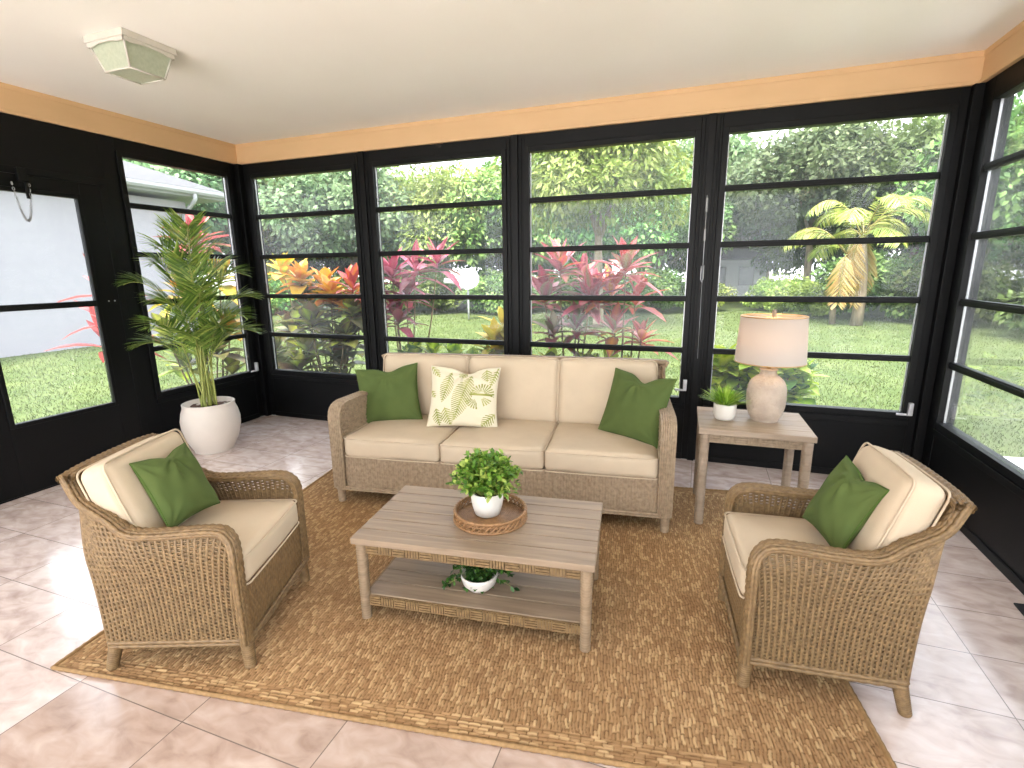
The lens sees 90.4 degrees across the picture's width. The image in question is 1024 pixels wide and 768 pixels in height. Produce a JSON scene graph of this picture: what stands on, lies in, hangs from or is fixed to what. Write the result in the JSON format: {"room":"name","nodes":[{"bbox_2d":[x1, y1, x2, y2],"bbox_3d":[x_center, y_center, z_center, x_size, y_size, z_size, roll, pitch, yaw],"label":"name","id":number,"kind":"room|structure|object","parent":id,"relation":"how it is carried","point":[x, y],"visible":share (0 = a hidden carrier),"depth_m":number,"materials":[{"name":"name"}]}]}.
{"room":"sunroom","nodes":[
{"label":"sunroom","id":0,"kind":"room"},
{"bbox_2d":[0,112,263,441],"bbox_3d":[-3.869,-0.282,2.542,0.112,2.613,6.299,4,13,20],"label":"wall","id":1,"kind":"structure","parent":0,"point":[24,142],"depth_m":4.16,"materials":[{"name":"black paint"}]},
{"bbox_2d":[0,164,148,504],"bbox_3d":[-3.425,-0.385,3.753,0.120,2.278,1.117,4,13,20],"label":"door","id":2,"kind":"structure","parent":1,"relation":"in","point":[34,452],"depth_m":3.93,"materials":[{"name":"black metal"}]},
{"bbox_2d":[11,167,32,221],"bbox_3d":[-3.384,-1.308,3.517,0.027,0.359,0.112,4,13,20],"label":"chain","id":3,"kind":"object","parent":2,"relation":"hanging from","point":[21,173],"visible":1,"depth_m":3.52,"materials":[{"name":"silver metal"}]},
{"bbox_2d":[0,82,237,163],"bbox_3d":[-3.883,-1.647,2.228,0.126,0.187,6.280,4,13,20],"label":"trim","id":4,"kind":"structure","parent":1,"relation":"attached to","point":[14,100],"depth_m":3.97,"materials":[{"name":"beige paint"}]},
{"bbox_2d":[115,150,258,397],"bbox_3d":[-2.979,-0.989,4.790,0.105,2.037,1.104,4,13,20],"label":"window","id":5,"kind":"structure","parent":1,"relation":"in","point":[230,216],"depth_m":4.68,"materials":[{"name":"black metal"}]},
{"bbox_2d":[0,0,1023,143],"bbox_3d":[-0.956,-1.648,1.365,6.807,0.120,6.700,4,13,20],"label":"ceiling","id":6,"kind":"structure","parent":0,"point":[242,71],"depth_m":2.96,"materials":[{"name":"paint"}]},
{"bbox_2d":[83,27,176,84],"bbox_3d":[-2.120,-1.814,2.848,0.304,0.170,0.304,4,13,20],"label":"ceiling light","id":7,"kind":"object","parent":6,"relation":"attached to","point":[123,53],"visible":1,"depth_m":2.77,"materials":[{"name":"beige glass"}]},
{"bbox_2d":[0,415,1023,767],"bbox_3d":[-0.989,1.234,1.812,6.007,0.100,6.300,4,13,20],"label":"floor","id":8,"kind":"structure","parent":0,"point":[966,687],"depth_m":1.89,"materials":[{"name":"tile"}]},
{"bbox_2d":[111,209,265,454],"bbox_3d":[-2.610,-0.395,4.285,1.097,2.050,0.818,-10,15,-35],"label":"potted palm","id":9,"kind":"object","parent":8,"relation":"on","point":[210,423],"visible":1,"depth_m":4.23,"materials":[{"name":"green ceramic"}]},
{"bbox_2d":[180,396,240,454],"bbox_3d":[-2.683,0.371,4.545,0.470,0.442,0.470,4,13,20],"label":"pot","id":10,"kind":"object","parent":9,"relation":"attached to","point":[212,426],"depth_m":4.39,"materials":[{"name":"beige ceramic"}]},
{"bbox_2d":[50,469,896,767],"bbox_3d":[-0.123,0.945,2.794,3.080,0.020,2.220,2,13,11],"label":"jute rug","id":11,"kind":"object","parent":8,"relation":"on","point":[656,686],"visible":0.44,"depth_m":2.00,"materials":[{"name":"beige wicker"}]},
{"bbox_2d":[55,429,309,670],"bbox_3d":[-1.368,0.657,2.217,0.684,0.847,0.658,-1,13,-1],"label":"wicker armchair","id":12,"kind":"object","parent":11,"relation":"on","point":[216,577],"visible":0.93,"depth_m":1.97,"materials":[{"name":"brown wicker"}]},
{"bbox_2d":[81,431,183,549],"bbox_3d":[-1.532,0.440,2.167,0.230,0.380,0.476,-1,13,-1],"label":"cushion","id":13,"kind":"object","parent":12,"relation":"on","point":[109,485],"depth_m":1.97,"materials":[{"name":"beige fabric"}]},
{"bbox_2d":[129,442,220,526],"bbox_3d":[-1.401,0.423,2.136,0.173,0.287,0.290,1,13,8],"label":"throw pillow","id":14,"kind":"object","parent":12,"relation":"on","point":[176,484],"visible":0.97,"depth_m":2.08,"materials":[{"name":"green fabric"}]},
{"bbox_2d":[137,500,297,580],"bbox_3d":[-1.268,0.677,2.223,0.482,0.164,0.536,-1,13,-1],"label":"seat cushion","id":15,"kind":"object","parent":12,"relation":"on","point":[264,528],"depth_m":2.23,"materials":[{"name":"beige fabric"}]},
{"bbox_2d":[350,485,602,652],"bbox_3d":[-0.124,0.823,2.401,1.052,0.403,0.569,2,13,13],"label":"coffee table","id":16,"kind":"object","parent":11,"relation":"on","point":[553,558],"visible":0.98,"depth_m":2.23,"materials":[{"name":"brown wood"}]},
{"bbox_2d":[370,557,579,623],"bbox_3d":[-0.123,0.916,2.422,0.974,0.020,0.490,2,13,13],"label":"shelf","id":17,"kind":"object","parent":16,"relation":"attached to","point":[410,583],"depth_m":2.27,"materials":[{"name":"brown wood"}]},
{"bbox_2d":[442,564,519,593],"bbox_3d":[-0.156,0.827,2.343,0.344,0.204,0.262,-3,13,-10],"label":"potted plant","id":18,"kind":"object","parent":16,"relation":"on","point":[475,579],"visible":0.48,"depth_m":2.27,"materials":[{"name":"green plant"}]},
{"bbox_2d":[453,492,527,535],"bbox_3d":[-0.101,0.595,2.365,0.347,0.056,0.347,9,16,36],"label":"rattan tray","id":19,"kind":"object","parent":16,"relation":"on","point":[512,516],"visible":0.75,"depth_m":2.32,"materials":[{"name":"brown wicker"}]},
{"bbox_2d":[446,447,523,517],"bbox_3d":[-0.125,0.448,2.354,0.355,0.321,0.356,0,13,5],"label":"potted plant","id":20,"kind":"object","parent":19,"relation":"on","point":[487,476],"visible":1,"depth_m":2.29,"materials":[{"name":"green plant"}]},
{"bbox_2d":[718,442,977,717],"bbox_3d":[1.218,0.680,1.995,0.675,0.858,0.610,3,13,14],"label":"wicker armchair","id":21,"kind":"object","parent":11,"relation":"on","point":[795,601],"visible":0.94,"depth_m":1.77,"materials":[{"name":"brown wicker"}]},
{"bbox_2d":[723,513,869,594],"bbox_3d":[1.125,0.692,2.022,0.482,0.165,0.488,3,13,14],"label":"seat cushion","id":22,"kind":"object","parent":21,"relation":"on","point":[742,531],"depth_m":2.06,"materials":[{"name":"beige fabric"}]},
{"bbox_2d":[802,455,889,548],"bbox_3d":[1.252,0.457,1.926,0.168,0.315,0.276,1,13,8],"label":"throw pillow","id":23,"kind":"object","parent":21,"relation":"on","point":[843,504],"visible":0.91,"depth_m":1.87,"materials":[{"name":"green fabric"}]},
{"bbox_2d":[847,445,945,550],"bbox_3d":[1.375,0.462,1.905,0.233,0.380,0.428,3,13,14],"label":"cushion","id":24,"kind":"object","parent":21,"relation":"on","point":[914,504],"depth_m":1.73,"materials":[{"name":"beige fabric"}]},
{"bbox_2d":[328,352,676,532],"bbox_3d":[-0.045,0.308,3.546,2.199,0.932,0.885,2,13,13],"label":"wicker sofa","id":25,"kind":"object","parent":8,"relation":"on","point":[550,409],"visible":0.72,"depth_m":3.35,"materials":[{"name":"beige fabric"}]},
{"bbox_2d":[355,363,422,423],"bbox_3d":[-0.902,0.081,3.724,0.507,0.458,0.178,-1,13,1],"label":"throw pillow","id":26,"kind":"object","parent":25,"relation":"on","point":[393,395],"visible":0.82,"depth_m":3.68,"materials":[{"name":"green fabric"}]},
{"bbox_2d":[344,415,459,461],"bbox_3d":[-0.723,0.361,3.624,0.686,0.185,0.682,2,13,13],"label":"seat cushion","id":27,"kind":"object","parent":25,"relation":"on","point":[407,440],"depth_m":3.35,"materials":[{"name":"beige fabric"}]},
{"bbox_2d":[385,355,469,414],"bbox_3d":[-0.648,0.014,3.897,0.682,0.484,0.234,2,13,13],"label":"cushion","id":28,"kind":"object","parent":25,"relation":"on","point":[461,363],"depth_m":3.80,"materials":[{"name":"beige fabric"}]},
{"bbox_2d":[426,365,501,426],"bbox_3d":[-0.334,0.090,3.541,0.512,0.418,0.202,1,13,6],"label":"throw pillow","id":29,"kind":"object","parent":25,"relation":"on","point":[458,398],"visible":0.98,"depth_m":3.49,"materials":[{"name":"fabric"}]},
{"bbox_2d":[440,419,556,468],"bbox_3d":[-0.064,0.385,3.475,0.686,0.184,0.682,2,13,13],"label":"seat cushion","id":30,"kind":"object","parent":25,"relation":"on","point":[528,442],"depth_m":3.24,"materials":[{"name":"beige fabric"}]},
{"bbox_2d":[468,356,558,421],"bbox_3d":[0.011,0.039,3.748,0.682,0.484,0.234,2,13,13],"label":"cushion","id":31,"kind":"object","parent":25,"relation":"on","point":[528,386],"depth_m":3.64,"materials":[{"name":"beige fabric"}]},
{"bbox_2d":[545,422,658,478],"bbox_3d":[0.596,0.411,3.327,0.686,0.189,0.682,2,13,13],"label":"seat cushion","id":32,"kind":"object","parent":25,"relation":"on","point":[573,450],"depth_m":3.06,"materials":[{"name":"beige fabric"}]},
{"bbox_2d":[558,359,656,423],"bbox_3d":[0.670,0.064,3.599,0.682,0.484,0.226,2,13,13],"label":"cushion","id":33,"kind":"object","parent":25,"relation":"on","point":[584,385],"depth_m":3.54,"materials":[{"name":"beige fabric"}]},
{"bbox_2d":[598,368,676,448],"bbox_3d":[0.794,0.144,3.278,0.210,0.429,0.463,-12,17,-41],"label":"throw pillow","id":34,"kind":"object","parent":25,"relation":"on","point":[632,408],"visible":0.88,"depth_m":3.20,"materials":[{"name":"green fabric"}]},
{"bbox_2d":[693,406,817,523],"bbox_3d":[1.469,0.527,3.184,0.613,0.624,0.512,3,13,18],"label":"side table","id":35,"kind":"object","parent":8,"relation":"on","point":[791,433],"visible":0.84,"depth_m":2.99,"materials":[{"name":"brown wood"}]},
{"bbox_2d":[699,382,752,420],"bbox_3d":[1.304,0.107,3.124,0.316,0.225,0.359,4,13,20],"label":"potted grass","id":36,"kind":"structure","parent":35,"relation":"on","point":[725,403],"depth_m":3.09,"materials":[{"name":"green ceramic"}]},
{"bbox_2d":[713,403,736,420],"bbox_3d":[1.313,0.167,3.139,0.132,0.102,0.132,4,13,20],"label":"pot","id":37,"kind":"object","parent":36,"relation":"attached to","point":[723,412],"depth_m":3.09,"materials":[{"name":"white ceramic"}]},
{"bbox_2d":[734,309,809,422],"bbox_3d":[1.545,-0.110,3.056,0.394,0.672,0.394,4,13,20],"label":"table lamp","id":38,"kind":"object","parent":35,"relation":"on","point":[774,340],"visible":1,"depth_m":2.93,"materials":[{"name":"beige ceramic"}]},
{"bbox_2d":[1014,603,1023,615],"bbox_3d":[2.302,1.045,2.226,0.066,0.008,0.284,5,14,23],"label":"door mat","id":39,"kind":"object","parent":8,"relation":"on","point":[1019,606],"visible":1,"depth_m":2.32,"materials":[{"name":"black rubber"}]},
{"bbox_2d":[242,86,970,474],"bbox_3d":[0.086,-0.754,4.446,6.207,2.613,0.112,4,13,20],"label":"wall","id":40,"kind":"structure","parent":0,"point":[839,436],"depth_m":3.91,"materials":[{"name":"black paint"}]},
{"bbox_2d":[233,164,271,415],"bbox_3d":[-2.734,-0.926,5.381,0.055,2.612,0.055,4,13,20],"label":"trim","id":41,"kind":"structure","parent":40,"relation":"attached to","point":[238,171],"depth_m":5.33,"materials":[{"name":"black metal"}]},
{"bbox_2d":[247,164,369,378],"bbox_3d":[-2.027,-1.078,5.138,1.283,2.037,0.074,4,13,20],"label":"window","id":42,"kind":"structure","parent":40,"relation":"in","point":[252,178],"depth_m":5.13,"materials":[{"name":"black metal"}]},
{"bbox_2d":[356,151,380,370],"bbox_3d":[-1.362,-0.838,4.907,0.110,2.612,0.022,4,13,20],"label":"trim","id":43,"kind":"structure","parent":40,"relation":"attached to","point":[361,175],"depth_m":4.82,"materials":[{"name":"black metal"}]},
{"bbox_2d":[368,149,508,371],"bbox_3d":[-0.654,-0.986,4.646,1.334,2.037,0.074,4,13,20],"label":"window","id":44,"kind":"structure","parent":40,"relation":"in","point":[376,209],"depth_m":4.57,"materials":[{"name":"black metal"}]},
{"bbox_2d":[508,135,522,354],"bbox_3d":[0.037,-0.744,4.406,0.110,2.612,0.022,4,13,20],"label":"trim","id":45,"kind":"structure","parent":40,"relation":"attached to","point":[514,138],"depth_m":4.30,"materials":[{"name":"black metal"}]},
{"bbox_2d":[235,50,984,164],"bbox_3d":[0.067,-2.119,4.136,6.007,0.187,0.126,4,13,20],"label":"trim","id":46,"kind":"structure","parent":40,"relation":"attached to","point":[965,69],"depth_m":3.73,"materials":[{"name":"beige paint"}]},
{"bbox_2d":[524,129,701,402],"bbox_3d":[0.754,-0.888,4.126,1.362,2.037,0.105,4,13,20],"label":"window","id":47,"kind":"structure","parent":40,"relation":"in","point":[690,134],"depth_m":4.05,"materials":[{"name":"black metal"}]},
{"bbox_2d":[687,113,721,460],"bbox_3d":[1.449,-0.649,3.901,0.110,2.612,0.022,4,13,20],"label":"trim","id":48,"kind":"structure","parent":40,"relation":"attached to","point":[713,116],"depth_m":3.86,"materials":[{"name":"black metal"}]},
{"bbox_2d":[697,104,959,418],"bbox_3d":[2.123,-0.796,3.636,1.458,2.037,0.107,4,13,20],"label":"window","id":49,"kind":"structure","parent":40,"relation":"in","point":[906,407],"depth_m":3.54,"materials":[{"name":"black metal"}]},
{"bbox_2d":[910,82,985,462],"bbox_3d":[2.858,-0.551,3.380,0.055,2.612,0.055,4,13,20],"label":"corner post","id":50,"kind":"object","parent":40,"relation":"attached to","point":[977,91],"depth_m":3.31,"materials":[{"name":"black metal"}]},
{"bbox_2d":[921,58,1023,594],"bbox_3d":[1.858,0.102,0.493,0.112,2.613,6.299,4,13,20],"label":"wall","id":51,"kind":"structure","parent":0,"point":[996,528],"depth_m":2.95,"materials":[{"name":"black metal"}]},
{"bbox_2d":[933,74,1023,487],"bbox_3d":[2.600,-0.551,2.507,0.074,2.037,1.492,4,13,20],"label":"window","id":52,"kind":"structure","parent":51,"relation":"in","point":[989,162],"depth_m":3.04,"materials":[{"name":"black metal"}]},
{"bbox_2d":[979,20,1023,82],"bbox_3d":[1.831,-1.264,0.183,0.126,0.187,6.280,4,13,20],"label":"trim","id":53,"kind":"structure","parent":51,"relation":"attached to","point":[1008,50],"depth_m":2.86,"materials":[{"name":"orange paint"}]},
{"label":"outside","id":54,"kind":"structure","parent":0,"visible":0},
{"bbox_2d":[0,281,1023,457],"bbox_3d":[8.804,-3.233,22.406,130.000,0.300,100.000,4,13,20],"label":"lawn","id":55,"kind":"structure","parent":54,"point":[736,307],"depth_m":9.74,"materials":[{"name":"green plant"}]},
{"bbox_2d":[43,253,167,362],"bbox_3d":[-3.846,-0.282,4.848,0.932,1.880,0.723,-8,14,-29],"label":"ti plant","id":56,"kind":"object","parent":55,"relation":"on","point":[93,326],"visible":0.11,"depth_m":4.75,"materials":[{"name":"red plant"}]},
{"bbox_2d":[0,160,224,357],"bbox_3d":[-16.713,-2.665,6.548,9.880,6.080,22.350,4,13,20],"label":"house","id":57,"kind":"structure","parent":55,"relation":"on","point":[42,260],"depth_m":11.54,"materials":[{"name":"white paint"}]},
{"bbox_2d":[149,214,245,383],"bbox_3d":[-3.524,-0.720,5.676,0.966,2.378,1.364,4,13,20],"label":"shrub","id":58,"kind":"object","parent":55,"relation":"on","point":[234,361],"visible":0.23,"depth_m":5.72,"materials":[{"name":"green plant"}]},
{"bbox_2d":[123,159,273,312],"bbox_3d":[-14.180,-6.914,21.775,8.009,7.835,8.564,3,13,16],"label":"leafy tree","id":59,"kind":"object","parent":55,"relation":"on","point":[214,182],"visible":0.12,"depth_m":19.91,"materials":[{"name":"green plant"}]},
{"bbox_2d":[198,177,320,277],"bbox_3d":[-14.873,-8.464,28.999,8.993,7.748,9.177,0,13,3],"label":"leafy tree","id":60,"kind":"object","parent":55,"relation":"on","point":[228,248],"visible":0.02,"depth_m":27.48,"materials":[{"name":"green plant"}]},
{"bbox_2d":[220,175,358,277],"bbox_3d":[-9.586,-6.844,23.716,7.588,6.742,7.436,6,14,29],"label":"leafy tree","id":61,"kind":"object","parent":55,"relation":"on","point":[269,245],"visible":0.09,"depth_m":21.63,"materials":[{"name":"green plant"}]},
{"bbox_2d":[267,267,316,313],"bbox_3d":[-9.704,-4.061,21.833,3.410,1.951,3.749,-7,14,-27],"label":"leafy bush","id":62,"kind":"object","parent":55,"relation":"on","point":[277,304],"visible":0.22,"depth_m":20.77,"materials":[{"name":"green plant"}]},
{"bbox_2d":[266,252,365,372],"bbox_3d":[-2.510,-0.673,6.378,1.931,1.955,1.181,4,13,20],"label":"shrub","id":63,"kind":"object","parent":55,"relation":"on","point":[293,321],"visible":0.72,"depth_m":6.29,"materials":[{"name":"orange plant"}]},
{"bbox_2d":[302,272,359,312],"bbox_3d":[-6.800,-3.707,20.696,2.955,1.691,3.250,7,15,31],"label":"leafy bush","id":64,"kind":"object","parent":55,"relation":"on","point":[334,276],"visible":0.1,"depth_m":19.94,"materials":[{"name":"green plant"}]},
{"bbox_2d":[258,167,435,265],"bbox_3d":[-6.665,-6.330,21.510,7.557,6.630,7.067,0,13,3],"label":"leafy tree","id":65,"kind":"object","parent":55,"relation":"on","point":[332,190],"visible":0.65,"depth_m":19.61,"materials":[{"name":"green plant"}]},
{"bbox_2d":[291,252,404,280],"bbox_3d":[-9.218,-8.059,29.217,8.851,6.735,8.867,8,15,35],"label":"leafy tree","id":66,"kind":"object","parent":55,"relation":"on","point":[321,266],"visible":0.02,"depth_m":27.27,"materials":[{"name":"green plant"}]},
{"bbox_2d":[354,236,463,352],"bbox_3d":[-1.149,-0.682,6.060,1.304,2.074,0.853,1,13,8],"label":"ti plant","id":67,"kind":"object","parent":55,"relation":"on","point":[408,284],"visible":0.7,"depth_m":5.93,"materials":[{"name":"red plant"}]},
{"bbox_2d":[394,342,446,352],"bbox_3d":[-1.068,-0.105,6.041,0.921,0.961,0.688,4,13,20],"label":"shrub","id":68,"kind":"object","parent":55,"relation":"on","point":[412,347],"visible":0.15,"depth_m":5.78,"materials":[{"name":"green plant"}]},
{"bbox_2d":[384,268,462,310],"bbox_3d":[-3.661,-3.858,20.889,3.500,1.821,3.182,0,13,1],"label":"leafy bush","id":69,"kind":"object","parent":55,"relation":"on","point":[427,286],"visible":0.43,"depth_m":20.15,"materials":[{"name":"green plant"}]},
{"bbox_2d":[381,161,502,309],"bbox_3d":[-2.974,-6.440,21.919,6.739,6.582,7.357,-3,13,-8],"label":"leafy tree","id":70,"kind":"object","parent":55,"relation":"on","point":[436,191],"visible":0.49,"depth_m":19.90,"materials":[{"name":"green plant"}]},
{"bbox_2d":[384,171,502,289],"bbox_3d":[-3.865,-8.110,28.289,8.794,7.099,8.973,8,15,33],"label":"leafy tree","id":71,"kind":"object","parent":55,"relation":"on","point":[449,265],"visible":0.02,"depth_m":26.21,"materials":[{"name":"green plant"}]},
{"bbox_2d":[444,278,453,284],"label":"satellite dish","id":72,"kind":"object","parent":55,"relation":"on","point":[447,281],"depth_m":17.02,"materials":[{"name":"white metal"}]},
{"bbox_2d":[455,269,478,294],"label":"satellite dish","id":73,"kind":"object","parent":55,"relation":"on","point":[468,279],"depth_m":17.60,"materials":[{"name":"white metal"}]},
{"bbox_2d":[440,343,502,354],"bbox_3d":[-0.416,-0.036,5.782,0.955,0.925,0.750,4,13,20],"label":"shrub","id":74,"kind":"object","parent":55,"relation":"on","point":[451,348],"visible":0.09,"depth_m":5.67,"materials":[{"name":"green plant"}]},
{"bbox_2d":[462,267,539,312],"bbox_3d":[-0.437,-3.791,20.407,3.182,1.821,3.500,-8,14,-28],"label":"leafy bush","id":75,"kind":"object","parent":55,"relation":"on","point":[492,283],"visible":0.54,"depth_m":19.74,"materials":[{"name":"green plant"}]},
{"bbox_2d":[470,307,535,354],"bbox_3d":[-0.069,-0.256,5.785,0.863,1.342,0.932,-6,13,-22],"label":"shrub","id":76,"kind":"object","parent":55,"relation":"on","point":[493,332],"visible":0.2,"depth_m":5.62,"materials":[{"name":"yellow plant"}]},
{"bbox_2d":[433,157,581,267],"bbox_3d":[-0.174,-6.355,21.837,7.106,6.378,7.120,3,13,18],"label":"leafy tree","id":77,"kind":"object","parent":55,"relation":"on","point":[492,214],"visible":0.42,"depth_m":19.69,"materials":[{"name":"green plant"}]},
{"bbox_2d":[487,243,604,276],"bbox_3d":[1.885,-7.770,27.472,8.509,6.652,9.098,-4,13,-16],"label":"leafy tree","id":78,"kind":"object","parent":55,"relation":"on","point":[500,267],"visible":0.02,"depth_m":26.27,"materials":[{"name":"green plant"}]},
{"bbox_2d":[539,348,598,356],"bbox_3d":[0.665,0.083,5.252,0.833,0.896,0.673,-2,13,-6],"label":"shrub","id":79,"kind":"object","parent":55,"relation":"on","point":[553,351],"visible":0.02,"depth_m":5.27,"materials":[{"name":"green plant"}]},
{"bbox_2d":[532,236,627,355],"bbox_3d":[0.579,-0.526,5.359,1.249,2.032,0.990,-3,13,-9],"label":"ti plant","id":80,"kind":"object","parent":55,"relation":"on","point":[544,285],"visible":0.73,"depth_m":5.28,"materials":[{"name":"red plant"}]},
{"bbox_2d":[546,267,617,311],"bbox_3d":[2.739,-3.733,19.970,3.182,1.821,3.500,7,14,30],"label":"leafy bush","id":81,"kind":"object","parent":55,"relation":"on","point":[566,287],"visible":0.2,"depth_m":19.13,"materials":[{"name":"green plant"}]},
{"bbox_2d":[486,139,693,327],"bbox_3d":[2.526,-4.978,14.578,6.342,6.761,5.809,-7,14,-27],"label":"leafy tree","id":82,"kind":"object","parent":55,"relation":"on","point":[631,167],"visible":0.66,"depth_m":13.06,"materials":[{"name":"green plant"}]},
{"bbox_2d":[500,171,679,271],"bbox_3d":[3.266,-6.243,21.136,7.365,6.376,7.351,6,14,28],"label":"leafy tree","id":83,"kind":"object","parent":55,"relation":"on","point":[583,235],"visible":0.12,"depth_m":19.03,"materials":[{"name":"green plant"}]},
{"bbox_2d":[603,350,631,357],"bbox_3d":[1.078,0.081,5.236,0.704,0.896,0.752,4,13,20],"label":"shrub","id":84,"kind":"object","parent":55,"relation":"on","point":[604,351],"visible":0.02,"depth_m":5.26,"materials":[{"name":"green plant"}]},
{"bbox_2d":[583,235,677,359],"bbox_3d":[1.145,-0.497,5.251,0.950,2.002,0.932,-5,13,-17],"label":"ti plant","id":85,"kind":"object","parent":55,"relation":"on","point":[613,321],"visible":0.73,"depth_m":5.11,"materials":[{"name":"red plant"}]},
{"bbox_2d":[606,267,685,310],"bbox_3d":[5.292,-3.685,19.767,3.374,1.756,3.069,-1,13,0],"label":"leafy bush","id":86,"kind":"object","parent":55,"relation":"on","point":[674,282],"visible":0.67,"depth_m":19.00,"materials":[{"name":"green plant"}]},
{"bbox_2d":[578,159,745,276],"bbox_3d":[6.900,-7.862,26.384,9.272,7.183,9.290,-2,13,-8],"label":"leafy tree","id":87,"kind":"object","parent":55,"relation":"on","point":[675,262],"visible":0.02,"depth_m":24.07,"materials":[{"name":"green plant"}]},
{"bbox_2d":[605,169,732,309],"bbox_3d":[6.268,-5.926,20.891,5.217,5.791,5.112,10,16,40],"label":"leafy tree","id":88,"kind":"object","parent":55,"relation":"on","point":[682,232],"visible":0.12,"depth_m":19.26,"materials":[{"name":"green plant"}]},
{"bbox_2d":[678,282,737,306],"bbox_3d":[7.619,-3.723,20.544,2.527,1.458,2.241,-1,13,0],"label":"leafy bush","id":89,"kind":"object","parent":55,"relation":"on","point":[722,291],"visible":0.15,"depth_m":19.86,"materials":[{"name":"green plant"}]},
{"bbox_2d":[661,133,763,230],"bbox_3d":[9.361,-8.098,24.880,7.809,8.229,7.302,-3,13,-8],"label":"leafy tree","id":90,"kind":"object","parent":55,"relation":"on","point":[739,149],"visible":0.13,"depth_m":22.72,"materials":[{"name":"green plant"}]},
{"bbox_2d":[673,219,762,258],"bbox_3d":[11.267,-9.297,30.785,9.116,7.960,9.748,0,13,3],"label":"leafy tree","id":91,"kind":"object","parent":55,"relation":"on","point":[741,237],"visible":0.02,"depth_m":27.58,"materials":[{"name":"green plant"}]},
{"bbox_2d":[719,239,769,295],"bbox_3d":[12.653,-6.657,29.539,4.300,3.200,4.600,5,14,25],"label":"house","id":92,"kind":"structure","parent":55,"relation":"on","point":[736,270],"depth_m":27.46,"materials":[{"name":"paint"}]},
{"bbox_2d":[710,343,787,399],"bbox_3d":[2.100,0.088,4.870,0.946,1.014,0.736,4,13,20],"label":"shrub","id":93,"kind":"object","parent":55,"relation":"on","point":[724,371],"visible":0.34,"depth_m":4.70,"materials":[{"name":"green plant"}]},
{"bbox_2d":[742,271,805,308],"bbox_3d":[10.533,-3.635,19.813,2.353,1.531,2.653,-8,14,-29],"label":"leafy bush","id":94,"kind":"object","parent":55,"relation":"on","point":[759,289],"visible":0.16,"depth_m":19.95,"materials":[{"name":"green plant"}]},
{"bbox_2d":[731,230,827,279],"bbox_3d":[16.258,-10.113,32.501,10.391,8.689,10.588,-8,14,-30],"label":"leafy tree","id":95,"kind":"object","parent":55,"relation":"on","point":[754,238],"visible":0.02,"depth_m":29.62,"materials":[{"name":"green plant"}]},
{"bbox_2d":[735,359,828,404],"bbox_3d":[2.449,0.129,4.753,0.878,0.982,0.814,4,13,20],"label":"shrub","id":96,"kind":"object","parent":55,"relation":"on","point":[797,381],"visible":0.25,"depth_m":4.63,"materials":[{"name":"green plant"}]},
{"bbox_2d":[763,274,831,315],"bbox_3d":[9.816,-3.050,17.387,2.241,1.458,2.527,6,14,29],"label":"leafy bush","id":97,"kind":"object","parent":55,"relation":"on","point":[793,287],"visible":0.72,"depth_m":16.85,"materials":[{"name":"green plant"}]},
{"bbox_2d":[727,120,913,310],"bbox_3d":[11.568,-6.350,19.202,6.801,7.222,6.360,11,17,42],"label":"leafy tree","id":98,"kind":"object","parent":55,"relation":"on","point":[823,152],"visible":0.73,"depth_m":17.91,"materials":[{"name":"green plant"}]},
{"bbox_2d":[745,217,904,279],"bbox_3d":[15.838,-7.686,24.312,8.794,7.520,8.973,-3,13,-9],"label":"leafy tree","id":99,"kind":"object","parent":55,"relation":"on","point":[795,257],"visible":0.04,"depth_m":24.62,"materials":[{"name":"green plant"}]},
{"bbox_2d":[782,194,931,325],"bbox_3d":[9.583,-3.384,14.486,3.608,3.518,3.022,4,13,20],"label":"palm","id":100,"kind":"object","parent":55,"relation":"on","point":[854,267],"visible":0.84,"depth_m":14.21,"materials":[{"name":"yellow plant"}]},
{"bbox_2d":[809,247,923,319],"bbox_3d":[11.966,-3.322,16.519,3.978,2.276,4.374,-8,15,-30],"label":"leafy bush","id":101,"kind":"object","parent":55,"relation":"on","point":[887,269],"visible":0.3,"depth_m":15.67,"materials":[{"name":"green plant"}]},
{"bbox_2d":[812,109,1023,311],"bbox_3d":[14.252,-5.887,17.637,6.972,6.933,7.114,-1,13,-3],"label":"leafy tree","id":102,"kind":"object","parent":55,"relation":"on","point":[921,135],"visible":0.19,"depth_m":16.32,"materials":[{"name":"green plant"}]},
{"bbox_2d":[886,244,1023,325],"bbox_3d":[13.109,-2.866,14.557,3.864,2.211,4.249,6,14,28],"label":"leafy bush","id":103,"kind":"object","parent":55,"relation":"on","point":[1000,274],"visible":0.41,"depth_m":13.41,"materials":[{"name":"green plant"}]},
{"bbox_2d":[887,90,1023,316],"bbox_3d":[14.488,-4.758,13.819,6.861,6.376,6.874,-13,17,-43],"label":"leafy tree","id":104,"kind":"object","parent":55,"relation":"on","point":[1011,179],"visible":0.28,"depth_m":13.16,"materials":[{"name":"green plant"}]},
{"bbox_2d":[891,220,1023,261],"bbox_3d":[18.950,-6.393,19.084,9.272,7.180,9.290,5,14,23],"label":"leafy tree","id":105,"kind":"object","parent":55,"relation":"on","point":[1010,244],"visible":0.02,"depth_m":17.50,"materials":[{"name":"green plant"}]},
{"bbox_2d":[992,287,1023,332],"bbox_3d":[13.119,-2.098,10.474,4.749,2.471,4.319,-1,13,-2],"label":"leafy bush","id":106,"kind":"object","parent":55,"relation":"on","point":[1010,318],"visible":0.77,"depth_m":11.72,"materials":[{"name":"green plant"}]},
{"bbox_2d":[1003,456,1023,468],"bbox_3d":[4.355,1.070,2.553,1.670,0.050,3.580,4,13,20],"label":"garden path","id":107,"kind":"structure","parent":55,"relation":"on","point":[1018,461],"depth_m":4.33,"materials":[{"name":"concrete"}]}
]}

